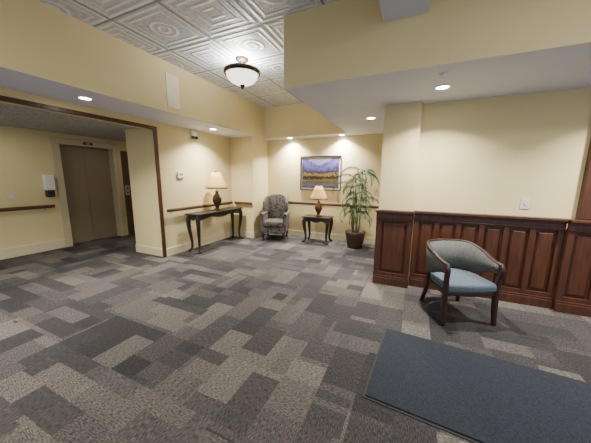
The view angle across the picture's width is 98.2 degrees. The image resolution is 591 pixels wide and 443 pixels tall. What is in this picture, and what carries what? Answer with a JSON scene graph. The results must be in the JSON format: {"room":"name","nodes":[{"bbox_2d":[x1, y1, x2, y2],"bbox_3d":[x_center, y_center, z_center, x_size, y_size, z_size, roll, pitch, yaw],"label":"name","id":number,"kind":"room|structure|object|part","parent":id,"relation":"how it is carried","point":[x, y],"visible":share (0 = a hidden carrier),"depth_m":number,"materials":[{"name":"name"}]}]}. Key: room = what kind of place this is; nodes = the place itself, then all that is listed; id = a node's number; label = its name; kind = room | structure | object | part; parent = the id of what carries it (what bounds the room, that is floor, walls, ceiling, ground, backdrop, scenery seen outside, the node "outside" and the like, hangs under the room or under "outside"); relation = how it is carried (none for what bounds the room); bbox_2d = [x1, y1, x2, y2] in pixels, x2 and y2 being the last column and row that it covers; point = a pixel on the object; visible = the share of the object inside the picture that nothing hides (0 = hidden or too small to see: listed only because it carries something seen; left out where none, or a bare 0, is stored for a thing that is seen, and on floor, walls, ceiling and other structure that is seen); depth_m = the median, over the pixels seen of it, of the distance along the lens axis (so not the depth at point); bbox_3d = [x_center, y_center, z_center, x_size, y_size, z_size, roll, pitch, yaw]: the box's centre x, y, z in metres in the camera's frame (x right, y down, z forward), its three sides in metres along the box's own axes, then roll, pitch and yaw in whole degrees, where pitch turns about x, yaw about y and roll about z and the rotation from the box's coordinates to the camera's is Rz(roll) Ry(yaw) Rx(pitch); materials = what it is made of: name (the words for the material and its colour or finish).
{"room":"lobby","nodes":[
{"label":"lobby","id":0,"kind":"room"},
{"bbox_2d":[0,126,128,249],"bbox_3d":[-5.593,-0.418,3.697,0.340,2.400,7.100,5,11,24],"label":"wall","id":1,"kind":"structure","parent":0,"point":[25,154],"depth_m":4.73,"materials":[{"name":"beige paint"}]},
{"bbox_2d":[7,191,13,197],"bbox_3d":[-5.025,-0.471,4.517,0.018,0.120,0.080,5,11,24],"label":"light switch","id":2,"kind":"object","parent":1,"relation":"attached to","point":[10,194],"visible":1,"depth_m":4.51,"materials":[{"name":"white plastic"}]},
{"bbox_2d":[0,204,54,211],"bbox_3d":[-5.266,-0.115,3.986,0.071,0.092,2.400,5,11,24],"label":"handrail","id":3,"kind":"object","parent":1,"relation":"attached to","point":[53,205],"visible":1,"depth_m":4.68,"materials":[{"name":"brown wood"}]},
{"bbox_2d":[41,174,55,196],"bbox_3d":[-4.765,-0.690,4.951,0.103,0.430,0.160,5,11,24],"label":"dispenser","id":4,"kind":"object","parent":1,"relation":"attached to","point":[48,181],"visible":1,"depth_m":4.92,"materials":[{"name":"white plastic"}]},
{"bbox_2d":[59,145,116,243],"bbox_3d":[-4.647,-0.603,5.758,0.055,2.070,1.000,5,11,24],"label":"door","id":5,"kind":"structure","parent":1,"relation":"in","point":[86,171],"depth_m":5.73,"materials":[{"name":"brown metal"}]},
{"bbox_2d":[50,137,125,246],"bbox_3d":[-4.594,-0.651,5.714,0.270,2.200,1.220,5,11,24],"label":"trim","id":6,"kind":"structure","parent":1,"relation":"attached to","point":[55,141],"depth_m":5.36,"materials":[{"name":"beige metal"}]},
{"bbox_2d":[120,151,134,234],"bbox_3d":[-4.120,-0.706,6.477,0.040,2.060,0.400,5,11,24],"label":"door","id":7,"kind":"structure","parent":1,"relation":"in","point":[124,158],"depth_m":6.35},
{"bbox_2d":[125,185,129,194],"bbox_3d":[-4.152,-0.771,6.325,0.021,0.240,0.100,5,11,24],"label":"panel","id":8,"kind":"object","parent":1,"relation":"attached to","point":[127,191],"visible":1,"depth_m":6.32,"materials":[{"name":"metal"}]},
{"bbox_2d":[0,103,136,141],"bbox_3d":[-5.120,-1.494,3.215,3.830,0.110,6.950,5,11,24],"label":"ceiling","id":9,"kind":"structure","parent":0,"point":[15,116],"depth_m":4.17,"materials":[{"name":"tile"}]},
{"bbox_2d":[0,87,231,248],"bbox_3d":[-3.316,-0.750,3.366,0.800,3.200,8.500,5,11,24],"label":"wall","id":10,"kind":"structure","parent":0,"point":[204,155],"depth_m":4.79,"materials":[{"name":"beige paint"}]},
{"bbox_2d":[0,95,166,257],"bbox_3d":[-3.543,-0.056,1.994,0.027,2.287,5.645,5,11,24],"label":"trim","id":11,"kind":"structure","parent":10,"relation":"attached to","point":[2,98],"depth_m":3.92,"materials":[{"name":"brown wood"}]},
{"bbox_2d":[0,231,231,259],"bbox_3d":[-4.245,0.747,3.526,2.430,0.180,7.570,5,11,24],"label":"baseboard","id":12,"kind":"structure","parent":10,"relation":"attached to","point":[8,253],"depth_m":4.91,"materials":[{"name":"beige wood"}]},
{"bbox_2d":[177,172,183,177],"bbox_3d":[-2.179,-0.882,4.856,0.035,0.110,0.140,5,11,24],"label":"thermostat","id":13,"kind":"object","parent":10,"relation":"attached to","point":[179,174],"visible":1,"depth_m":4.83,"materials":[{"name":"white plastic"}]},
{"bbox_2d":[190,130,197,138],"bbox_3d":[-1.995,-1.710,5.057,0.078,0.150,0.160,5,11,24],"label":"emergency light","id":14,"kind":"object","parent":10,"relation":"attached to","point":[194,134],"visible":1,"depth_m":5.02,"materials":[{"name":"white plastic"}]},
{"bbox_2d":[167,201,232,212],"bbox_3d":[-1.943,-0.315,5.442,0.071,0.092,1.840,5,11,24],"label":"handrail","id":15,"kind":"object","parent":10,"relation":"attached to","point":[230,202],"visible":1,"depth_m":5.16,"materials":[{"name":"brown wood"}]},
{"bbox_2d":[0,0,268,140],"bbox_3d":[-2.607,-1.861,2.852,0.740,0.825,8.500,5,11,24],"label":"soffit","id":16,"kind":"structure","parent":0,"point":[46,51],"depth_m":2.94,"materials":[{"name":"beige paint"}]},
{"bbox_2d":[76,96,93,100],"bbox_3d":[-2.521,-1.476,3.066,0.164,0.011,0.164,5,11,24],"label":"recessed light","id":17,"kind":"object","parent":16,"relation":"in","point":[78,97],"visible":1,"depth_m":3.07,"materials":[{"name":"white plastic"}]},
{"bbox_2d":[165,72,179,109],"bbox_3d":[-1.793,-1.896,3.739,0.015,0.460,0.220,5,11,24],"label":"access panel","id":18,"kind":"object","parent":16,"relation":"attached to","point":[172,84],"visible":1,"depth_m":3.73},
{"bbox_2d":[38,0,337,107],"bbox_3d":[1.168,-1.830,0.799,7.810,0.140,7.950,5,11,24],"label":"ceiling","id":19,"kind":"structure","parent":0,"point":[200,38],"depth_m":2.85,"materials":[{"name":"metal"}]},
{"bbox_2d":[223,56,260,89],"bbox_3d":[-0.738,-2.042,3.549,0.504,0.398,0.504,5,11,24],"label":"pendant light","id":20,"kind":"object","parent":19,"relation":"hanging from","point":[241,74],"visible":1,"depth_m":3.43,"materials":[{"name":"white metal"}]},
{"bbox_3d":[-0.739,-1.976,3.560,0.444,0.155,0.444,5,11,24],"label":"lamp shade","id":21,"kind":"part","parent":20,"relation":"part of","materials":[{"name":"white glass"}]},
{"bbox_2d":[379,0,428,21],"bbox_3d":[-0.133,-1.473,-0.143,0.350,0.270,5.071,5,11,24],"label":"ceiling beam","id":22,"kind":"structure","parent":19,"relation":"attached to","point":[391,10],"depth_m":2.04,"materials":[{"name":"beige paint"}]},
{"bbox_2d":[0,233,590,442],"bbox_3d":[-0.833,1.069,2.626,12.500,0.100,8.700,5,11,24],"label":"floor","id":23,"kind":"structure","parent":0,"point":[273,339],"depth_m":2.34,"materials":[{"name":"carpet"}]},
{"bbox_2d":[185,207,242,252],"bbox_3d":[-1.690,0.135,5.556,0.340,0.771,1.420,5,11,24],"label":"console table","id":24,"kind":"object","parent":23,"relation":"on","point":[201,215],"visible":0.98,"depth_m":5.09,"materials":[{"name":"brown wood"}]},
{"bbox_3d":[-2.070,0.229,5.015,0.115,0.761,0.087,-2,10,-17],"label":"leg","id":25,"kind":"part","parent":24,"relation":"part of","materials":[{"name":"brown wood"}]},
{"bbox_3d":[-1.858,0.247,4.919,0.087,0.761,0.115,-4,11,-24],"label":"leg","id":26,"kind":"part","parent":24,"relation":"part of","materials":[{"name":"brown wood"}]},
{"bbox_2d":[205,171,227,210],"bbox_3d":[-1.671,-0.661,5.426,0.466,0.843,0.466,5,11,24],"label":"table lamp","id":27,"kind":"object","parent":24,"relation":"on","point":[216,181],"visible":1,"depth_m":5.29,"materials":[{"name":"beige fabric"}]},
{"bbox_3d":[-1.669,-0.863,5.392,0.460,0.334,0.460,5,11,24],"label":"lamp shade","id":28,"kind":"part","parent":27,"relation":"part of","materials":[{"name":"fabric"}]},
{"bbox_3d":[-1.523,0.033,6.195,0.087,0.761,0.115,-4,11,-24],"label":"leg","id":29,"kind":"part","parent":24,"relation":"part of","materials":[{"name":"brown wood"}]},
{"bbox_3d":[-1.310,0.051,6.099,0.115,0.761,0.087,-2,10,-17],"label":"leg","id":30,"kind":"part","parent":24,"relation":"part of","materials":[{"name":"brown wood"}]},
{"bbox_2d":[230,136,267,231],"bbox_3d":[-1.094,-0.853,6.548,0.620,2.375,0.910,5,11,24],"label":"wall pier","id":31,"kind":"object","parent":23,"relation":"on","point":[249,155],"visible":0.64,"depth_m":6.14,"materials":[{"name":"beige paint"}]},
{"bbox_2d":[234,201,251,205],"bbox_3d":[-1.246,-0.428,6.145,0.500,0.092,0.071,5,11,24],"label":"handrail","id":32,"kind":"object","parent":31,"relation":"attached to","point":[235,202],"visible":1,"depth_m":6.10,"materials":[{"name":"brown wood"}]},
{"bbox_2d":[234,230,266,237],"bbox_3d":[-1.147,0.264,6.616,0.640,0.150,0.695,5,11,24],"label":"baseboard","id":33,"kind":"object","parent":31,"relation":"attached to","point":[242,233],"visible":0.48,"depth_m":6.29,"materials":[{"name":"beige wood"}]},
{"bbox_2d":[259,194,289,240],"bbox_3d":[-0.480,-0.110,6.142,0.644,1.076,0.651,2,10,7],"label":"wingback armchair","id":34,"kind":"object","parent":23,"relation":"on","point":[274,218],"visible":1,"depth_m":6.09,"materials":[{"name":"fabric"}]},
{"bbox_3d":[-0.753,-0.192,6.119,0.104,0.123,0.543,2,10,7],"label":"armrest","id":35,"kind":"part","parent":34,"relation":"part of","materials":[{"name":"fabric"}]},
{"bbox_3d":[-0.745,0.021,6.179,0.075,0.380,0.530,2,10,7],"label":"armrest panel","id":36,"kind":"part","parent":34,"relation":"part of","materials":[{"name":"fabric"}]},
{"bbox_2d":[263,218,282,226],"bbox_3d":[-0.492,0.027,6.084,0.450,0.135,0.490,2,10,7],"label":"seat cushion","id":37,"kind":"object","parent":34,"relation":"on","point":[267,222],"depth_m":5.86,"materials":[{"name":"fabric"}]},
{"bbox_3d":[-0.485,0.156,6.172,0.540,0.160,0.560,2,10,7],"label":"seat","id":38,"kind":"part","parent":34,"relation":"part of","materials":[{"name":"fabric"}]},
{"bbox_3d":[-0.448,-0.351,6.339,0.500,0.665,0.177,2,10,7],"label":"backrest","id":39,"kind":"part","parent":34,"relation":"part of","materials":[{"name":"fabric"}]},
{"bbox_3d":[-0.224,0.037,6.111,0.075,0.380,0.530,2,10,7],"label":"armrest panel","id":40,"kind":"part","parent":34,"relation":"part of","materials":[{"name":"fabric"}]},
{"bbox_3d":[-0.218,-0.176,6.049,0.104,0.123,0.543,2,10,7],"label":"armrest","id":41,"kind":"part","parent":34,"relation":"part of","materials":[{"name":"fabric"}]},
{"bbox_2d":[302,214,333,244],"bbox_3d":[0.509,0.179,5.881,0.640,0.611,0.400,5,11,24],"label":"side table","id":42,"kind":"object","parent":23,"relation":"on","point":[308,218],"visible":0.98,"depth_m":5.78,"materials":[{"name":"brown wood"}]},
{"bbox_3d":[0.204,0.186,5.860,0.116,0.600,0.087,-4,11,-25],"label":"leg","id":43,"kind":"part","parent":42,"relation":"part of","materials":[{"name":"brown wood"}]},
{"bbox_3d":[0.326,0.142,6.123,0.087,0.600,0.116,-2,10,-16],"label":"leg","id":44,"kind":"part","parent":42,"relation":"part of","materials":[{"name":"brown wood"}]},
{"bbox_2d":[310,185,327,216],"bbox_3d":[0.523,-0.478,5.765,0.400,0.722,0.400,5,11,24],"label":"table lamp","id":45,"kind":"object","parent":42,"relation":"on","point":[318,194],"visible":1,"depth_m":5.65,"materials":[{"name":"beige fabric"}]},
{"bbox_3d":[0.525,-0.651,5.736,0.394,0.287,0.394,5,11,24],"label":"lamp shade","id":46,"kind":"part","parent":45,"relation":"part of","materials":[{"name":"fabric"}]},
{"bbox_3d":[0.691,0.227,5.640,0.087,0.600,0.116,-2,10,-16],"label":"leg","id":47,"kind":"part","parent":42,"relation":"part of","materials":[{"name":"brown wood"}]},
{"bbox_3d":[0.813,0.183,5.903,0.116,0.600,0.087,-4,11,-25],"label":"leg","id":48,"kind":"part","parent":42,"relation":"part of","materials":[{"name":"brown wood"}]},
{"bbox_2d":[332,166,379,248],"bbox_3d":[1.252,-0.271,5.248,0.878,1.698,0.765,-5,11,-27],"label":"potted palm","id":49,"kind":"object","parent":23,"relation":"on","point":[354,238],"visible":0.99,"depth_m":5.25,"materials":[{"name":"green plant"}]},
{"bbox_2d":[345,229,365,248],"bbox_3d":[1.266,0.379,5.451,0.424,0.350,0.424,5,11,24],"label":"plant pot","id":50,"kind":"object","parent":49,"relation":"attached to","point":[354,238],"depth_m":5.32,"materials":[{"name":"brown wicker"}]},
{"bbox_2d":[419,238,505,325],"bbox_3d":[1.740,0.626,2.791,0.592,0.772,0.607,0,10,0],"label":"barrel armchair","id":51,"kind":"object","parent":23,"relation":"on","point":[452,265],"visible":1,"depth_m":2.68,"materials":[{"name":"grey fabric"}]},
{"bbox_3d":[1.536,0.759,3.027,0.053,0.426,0.112,-3,10,-21],"label":"leg","id":52,"kind":"part","parent":51,"relation":"part of","materials":[{"name":"brown wood"}]},
{"bbox_3d":[1.482,0.725,2.537,0.064,0.649,0.073,0,10,0],"label":"leg","id":53,"kind":"part","parent":51,"relation":"part of","materials":[{"name":"brown wood"}]},
{"bbox_3d":[1.740,0.681,2.767,0.520,0.040,0.517,0,10,0],"label":"seat frame","id":54,"kind":"part","parent":51,"relation":"part of","materials":[{"name":"brown wood"}]},
{"bbox_3d":[1.741,0.536,2.781,0.558,0.173,0.515,0,10,0],"label":"rail","id":55,"kind":"part","parent":51,"relation":"part of","materials":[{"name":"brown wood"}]},
{"bbox_3d":[1.742,0.428,2.781,0.582,0.343,0.550,0,10,0],"label":"backrest","id":56,"kind":"part","parent":51,"relation":"part of","materials":[{"name":"grey fabric"}]},
{"bbox_3d":[1.741,0.623,2.749,0.509,0.090,0.524,0,10,0],"label":"seat","id":57,"kind":"part","parent":51,"relation":"part of","materials":[{"name":"blue fabric"}]},
{"bbox_3d":[1.742,0.313,2.764,0.592,0.146,0.556,0,10,0],"label":"rail","id":58,"kind":"part","parent":51,"relation":"part of","materials":[{"name":"brown wood"}]},
{"bbox_3d":[2.002,0.729,2.541,0.064,0.649,0.073,0,10,0],"label":"leg","id":59,"kind":"part","parent":51,"relation":"part of","materials":[{"name":"brown wood"}]},
{"bbox_2d":[362,328,590,442],"bbox_3d":[1.578,1.200,1.630,2.080,0.014,0.920,6,11,28],"label":"floor mat","id":60,"kind":"object","parent":23,"relation":"on","point":[474,397],"visible":1,"depth_m":1.74,"materials":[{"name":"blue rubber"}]},
{"bbox_2d":[264,103,350,139],"bbox_3d":[0.289,-2.348,5.859,1.990,0.825,0.550,5,11,24],"label":"wall","id":61,"kind":"structure","parent":0,"point":[295,121],"depth_m":5.71,"materials":[{"name":"beige paint"}]},
{"bbox_2d":[268,134,382,237],"bbox_3d":[2.255,-0.634,5.417,6.430,2.375,0.215,5,11,24],"label":"wall","id":62,"kind":"structure","parent":0,"point":[364,152],"depth_m":5.96,"materials":[{"name":"beige paint"}]},
{"bbox_2d":[300,155,341,190],"bbox_3d":[0.575,-1.126,5.978,1.010,0.790,0.037,5,11,24],"label":"framed picture","id":63,"kind":"object","parent":62,"relation":"attached to","point":[323,171],"visible":0.85,"depth_m":5.96},
{"bbox_2d":[272,229,374,244],"bbox_3d":[2.207,0.480,5.494,6.410,0.150,0.020,5,11,24],"label":"baseboard","id":64,"kind":"structure","parent":62,"relation":"attached to","point":[337,237],"depth_m":6.17,"materials":[{"name":"beige wood"}]},
{"bbox_2d":[288,201,378,207],"bbox_3d":[0.653,-0.396,6.044,2.920,0.092,0.071,5,11,24],"label":"handrail","id":65,"kind":"object","parent":62,"relation":"attached to","point":[289,202],"visible":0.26,"depth_m":5.98,"materials":[{"name":"brown wood"}]},
{"bbox_2d":[284,0,590,134],"bbox_3d":[3.240,-1.834,2.970,5.820,0.825,3.429,5,11,24],"label":"ceiling","id":66,"kind":"structure","parent":0,"point":[346,63],"depth_m":2.27,"materials":[{"name":"beige paint"}]},
{"bbox_2d":[434,84,451,89],"bbox_3d":[1.495,-1.365,2.603,0.164,0.011,0.164,5,11,24],"label":"recessed light","id":67,"kind":"object","parent":66,"relation":"in","point":[443,86],"visible":1,"depth_m":2.60,"materials":[{"name":"white plastic"}]},
{"bbox_2d":[439,72,446,79],"bbox_3d":[1.310,-1.294,2.277,0.070,0.045,0.070,5,11,24],"label":"sprinkler","id":68,"kind":"object","parent":66,"relation":"attached to","point":[442,74],"visible":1,"depth_m":2.27,"materials":[{"name":"white metal"}]},
{"bbox_2d":[379,87,590,299],"bbox_3d":[3.435,-0.148,2.607,4.910,2.375,0.320,5,11,24],"label":"wall","id":69,"kind":"structure","parent":0,"point":[487,155],"depth_m":2.99,"materials":[{"name":"beige paint"}]},
{"bbox_2d":[372,209,414,287],"bbox_3d":[1.303,0.368,3.453,0.480,1.040,0.090,5,11,24],"label":"trim","id":70,"kind":"structure","parent":69,"relation":"attached to","point":[393,237],"depth_m":3.46,"materials":[{"name":"brown wood"}]},
{"bbox_2d":[409,210,569,308],"bbox_3d":[2.249,0.428,3.147,1.520,1.040,0.090,5,11,24],"label":"wainscoting","id":71,"kind":"structure","parent":69,"relation":"attached to","point":[529,248],"depth_m":3.03,"materials":[{"name":"brown wood"}]},
{"bbox_2d":[520,199,529,208],"bbox_3d":[2.615,-0.200,2.915,0.080,0.115,0.018,5,11,24],"label":"light switch","id":72,"kind":"object","parent":69,"relation":"attached to","point":[525,203],"visible":1,"depth_m":2.91,"materials":[{"name":"white plastic"}]},
{"bbox_2d":[552,219,590,316],"bbox_3d":[3.528,0.545,2.517,1.380,1.040,0.090,5,11,24],"label":"trim","id":73,"kind":"structure","parent":69,"relation":"attached to","point":[572,295],"depth_m":2.76,"materials":[{"name":"brown wood"}]},
{"bbox_2d":[575,139,590,219],"bbox_3d":[3.594,-0.571,2.368,1.290,1.210,0.070,5,11,24],"label":"trim","id":74,"kind":"structure","parent":69,"relation":"attached to","point":[583,212],"depth_m":2.66,"materials":[{"name":"brown wood"}]}
]}

